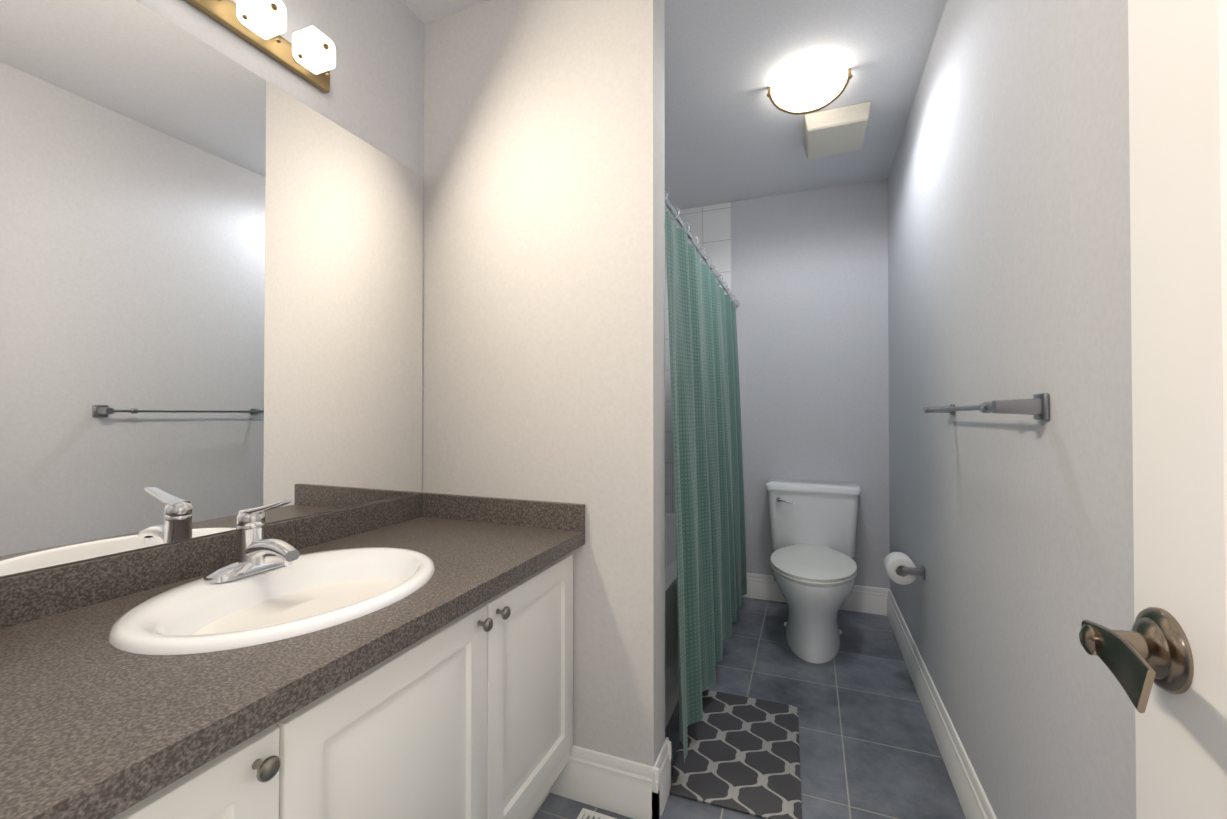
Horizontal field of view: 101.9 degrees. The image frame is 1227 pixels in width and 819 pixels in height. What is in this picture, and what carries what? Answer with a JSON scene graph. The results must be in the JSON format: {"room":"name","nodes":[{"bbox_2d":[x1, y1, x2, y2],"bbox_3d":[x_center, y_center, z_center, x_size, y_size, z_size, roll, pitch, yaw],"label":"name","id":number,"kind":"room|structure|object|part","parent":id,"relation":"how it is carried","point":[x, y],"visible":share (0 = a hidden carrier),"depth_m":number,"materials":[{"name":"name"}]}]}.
{"room":"bathroom","nodes":[
{"label":"bathroom","id":0,"kind":"room"},
{"bbox_2d":[0,0,423,577],"bbox_3d":[-0.841,-0.091,1.298,0.100,2.435,4.680,0,-1,21],"label":"wall","id":1,"kind":"structure","parent":0,"point":[374,97],"depth_m":1.44,"materials":[{"name":"grey paint"}]},
{"bbox_2d":[0,0,422,576],"bbox_3d":[-0.886,-0.258,1.035,0.005,1.054,1.346,0,-1,21],"label":"mirror","id":2,"kind":"object","parent":1,"relation":"attached to","point":[211,269],"visible":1,"depth_m":1.02,"materials":[{"name":"clear glass"}]},
{"bbox_2d":[0,492,423,627],"bbox_3d":[-0.877,0.309,1.030,0.020,0.076,1.358,0,-1,21],"label":"backsplash","id":3,"kind":"structure","parent":1,"relation":"attached to","point":[23,595],"depth_m":0.96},
{"bbox_2d":[185,0,335,92],"bbox_3d":[-0.819,-0.888,1.066,0.112,0.080,0.535,0,-1,21],"label":"sconce","id":4,"kind":"object","parent":1,"relation":"attached to","point":[308,54],"visible":1,"depth_m":1.16,"materials":[{"name":"gold metal"}]},
{"bbox_3d":[-0.811,-0.892,1.058,0.068,0.072,0.452,0,-1,21],"label":"glass","id":5,"kind":"part","parent":4,"relation":"part of","materials":[{"name":"white glass"}]},
{"bbox_2d":[423,0,664,766],"bbox_3d":[-0.243,-0.089,1.582,0.806,2.435,0.120,0,-1,21],"label":"wall","id":6,"kind":"structure","parent":0,"point":[544,272],"depth_m":1.48,"materials":[{"name":"paint"}]},
{"bbox_2d":[424,493,584,531],"bbox_3d":[-0.355,0.315,1.544,0.578,0.076,0.020,0,-1,21],"label":"backsplash","id":7,"kind":"structure","parent":6,"relation":"attached to","point":[537,514],"depth_m":1.52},
{"bbox_2d":[551,745,666,818],"bbox_3d":[-0.030,1.055,1.413,0.327,0.145,0.017,0,-1,21],"label":"baseboard","id":8,"kind":"structure","parent":6,"relation":"attached to","point":[624,787],"depth_m":1.40,"materials":[{"name":"white wood"}]},
{"bbox_2d":[401,0,946,211],"bbox_3d":[-0.039,-1.362,0.997,1.823,0.100,4.680,0,-1,21],"label":"ceiling","id":9,"kind":"structure","parent":0,"point":[733,133],"depth_m":1.98,"materials":[{"name":"paint"}]},
{"bbox_2d":[767,57,851,114],"bbox_3d":[0.766,-1.254,1.958,0.314,0.093,0.280,0,-1,21],"label":"light","id":10,"kind":"object","parent":9,"relation":"attached to","point":[808,86],"visible":1,"depth_m":1.90,"materials":[{"name":"white glass"}]},
{"bbox_2d":[804,102,870,158],"bbox_3d":[1.017,-1.263,2.279,0.265,0.068,0.290,0,-1,21],"label":"ceiling vent","id":11,"kind":"object","parent":9,"relation":"in","point":[840,130],"visible":1,"depth_m":2.20,"materials":[{"name":"beige plastic"}]},
{"bbox_2d":[532,597,965,818],"bbox_3d":[-0.039,1.173,0.971,1.823,0.100,4.680,0,-1,21],"label":"floor","id":12,"kind":"structure","parent":0,"point":[868,747],"depth_m":1.79,"materials":[{"name":"tile"}]},
{"bbox_2d":[88,540,584,818],"bbox_3d":[-0.607,0.754,0.920,0.600,0.736,1.358,0,-1,21],"label":"bathroom vanity","id":13,"kind":"object","parent":12,"relation":"on","point":[408,657],"depth_m":0.88,"materials":[{"name":"white wood"}]},
{"bbox_3d":[-0.517,0.679,0.434,0.020,0.547,0.443,0,-1,21],"label":"door","id":14,"kind":"part","parent":13,"relation":"part of","materials":[{"name":"white wood"}]},
{"bbox_2d":[0,516,584,818],"bbox_3d":[-0.608,0.366,0.924,0.598,0.039,1.358,0,-1,21],"label":"countertop","id":15,"kind":"structure","parent":13,"relation":"on","point":[84,726],"depth_m":0.61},
{"bbox_2d":[192,499,303,579],"bbox_3d":[-0.707,0.256,1.013,0.154,0.154,0.165,0,-1,21],"label":"faucet","id":16,"kind":"object","parent":15,"relation":"on","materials":[{"name":"silver metal"}]},
{"bbox_2d":[36,536,483,679],"bbox_3d":[-0.601,0.414,0.958,0.440,0.166,0.536,0,-1,21],"label":"sink","id":17,"kind":"object","parent":15,"relation":"in","point":[210,629],"depth_m":0.90,"materials":[{"name":"white ceramic"}]},
{"bbox_3d":[-0.355,0.683,0.849,0.020,0.547,0.438,0,-1,21],"label":"door","id":18,"kind":"part","parent":13,"relation":"part of","materials":[{"name":"white wood"}]},
{"bbox_3d":[-0.199,0.687,1.247,0.020,0.547,0.407,0,-1,21],"label":"door","id":19,"kind":"part","parent":13,"relation":"part of","materials":[{"name":"white wood"}]},
{"bbox_2d":[577,808,616,818],"bbox_3d":[-0.011,1.123,1.318,0.200,0.006,0.100,0,-1,21],"label":"floor vent","id":20,"kind":"object","parent":12,"relation":"in","point":[590,813],"visible":1,"depth_m":1.37,"materials":[{"name":"white metal"}]},
{"bbox_2d":[665,512,678,728],"bbox_3d":[0.058,0.897,2.430,0.721,0.480,1.678,0,-1,21],"label":"bathtub","id":21,"kind":"object","parent":12,"relation":"on","point":[671,664],"visible":0.06,"depth_m":1.88,"materials":[{"name":"ceramic"}]},
{"bbox_2d":[669,690,801,818],"bbox_3d":[0.423,1.123,1.672,0.399,0.011,0.592,0,-1,21],"label":"bath rug","id":22,"kind":"object","parent":12,"relation":"on","point":[743,755],"visible":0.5,"depth_m":1.59,"materials":[{"name":"grey fabric"}]},
{"bbox_2d":[765,479,860,663],"bbox_3d":[1.012,0.775,2.534,0.490,0.727,0.792,0,-1,21],"label":"toilet","id":23,"kind":"object","parent":12,"relation":"on","point":[813,526],"visible":1,"depth_m":2.51,"materials":[{"name":"ceramic"}]},
{"bbox_3d":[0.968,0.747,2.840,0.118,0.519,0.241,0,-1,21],"label":"lever","id":24,"kind":"part","parent":23,"relation":"part of","materials":[{"name":"silver metal"}]},
{"bbox_3d":[0.977,0.752,2.444,0.392,0.044,0.596,0,-1,21],"label":"seat","id":25,"kind":"part","parent":23,"relation":"part of","materials":[{"name":"white plastic"}]},
{"bbox_2d":[731,178,889,588],"bbox_3d":[0.797,-0.073,3.116,1.623,2.435,0.100,0,-1,21],"label":"wall","id":26,"kind":"structure","parent":0,"point":[809,279],"depth_m":2.91,"materials":[{"name":"grey paint"}]},
{"bbox_2d":[665,202,730,512],"bbox_3d":[0.380,-0.296,3.224,0.753,1.983,0.008,0,-1,21],"label":"wall tile","id":27,"kind":"structure","parent":26,"relation":"attached to","point":[710,227],"depth_m":3.16,"materials":[{"name":"white tile"}]},
{"bbox_2d":[665,188,746,761],"bbox_3d":[0.473,0.183,2.275,0.115,1.736,1.694,0,-1,21],"label":"shower curtain","id":28,"kind":"object","parent":26,"relation":"attached to","point":[709,487],"visible":1,"depth_m":1.90,"materials":[{"name":"teal fabric"}]},
{"bbox_3d":[0.446,-0.655,2.293,0.058,0.060,1.694,0,-1,21],"label":"curtain rod","id":29,"kind":"part","parent":28,"relation":"part of","materials":[{"name":"silver metal"}]},
{"bbox_2d":[741,573,882,614],"bbox_3d":[1.108,1.070,2.920,0.815,0.145,0.017,0,-1,21],"label":"baseboard","id":30,"kind":"structure","parent":26,"relation":"attached to","point":[864,599],"depth_m":2.82,"materials":[{"name":"white wood"}]},
{"bbox_2d":[888,0,1135,818],"bbox_3d":[0.763,-0.098,0.670,0.100,2.435,4.680,0,-1,21],"label":"wall","id":31,"kind":"structure","parent":0,"point":[1009,263],"depth_m":1.05,"materials":[{"name":"grey paint"}]},
{"bbox_2d":[883,552,924,584],"bbox_3d":[1.171,0.646,2.014,0.124,0.108,0.172,0,-1,21],"label":"toilet paper holder","id":32,"kind":"object","parent":31,"relation":"attached to","point":[908,573],"visible":1,"depth_m":1.98,"materials":[{"name":"white paper"}]},
{"bbox_3d":[1.191,0.633,2.006,0.081,0.048,0.172,0,-1,21],"label":"arm","id":33,"kind":"part","parent":32,"relation":"part of"},
{"bbox_2d":[883,588,996,818],"bbox_3d":[0.949,1.054,1.293,0.017,0.145,3.162,0,-1,21],"label":"baseboard","id":34,"kind":"structure","parent":31,"relation":"attached to","point":[974,802],"depth_m":1.64,"materials":[{"name":"white wood"}]},
{"bbox_2d":[923,393,1048,419],"bbox_3d":[0.894,-0.002,1.252,0.078,0.050,0.681,0,-1,21],"label":"towel rail","id":35,"kind":"object","parent":31,"relation":"attached to","point":[1037,406],"visible":0.98,"depth_m":0.95,"materials":[{"name":"silver metal"}]},
{"bbox_2d":[1128,0,1226,818],"bbox_3d":[0.492,0.094,0.220,0.035,2.018,0.788,0,-1,21],"label":"door leaf","id":36,"kind":"structure","parent":31,"relation":"in","point":[1177,51],"depth_m":0.52,"materials":[{"name":"white wood"}]},
{"bbox_2d":[1079,607,1193,712],"bbox_3d":[0.554,0.260,0.524,0.073,0.086,0.149,0,-1,21],"label":"door handle","id":37,"kind":"object","parent":36,"relation":"attached to","point":[1146,652],"depth_m":0.52,"materials":[{"name":"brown metal"}]}
]}

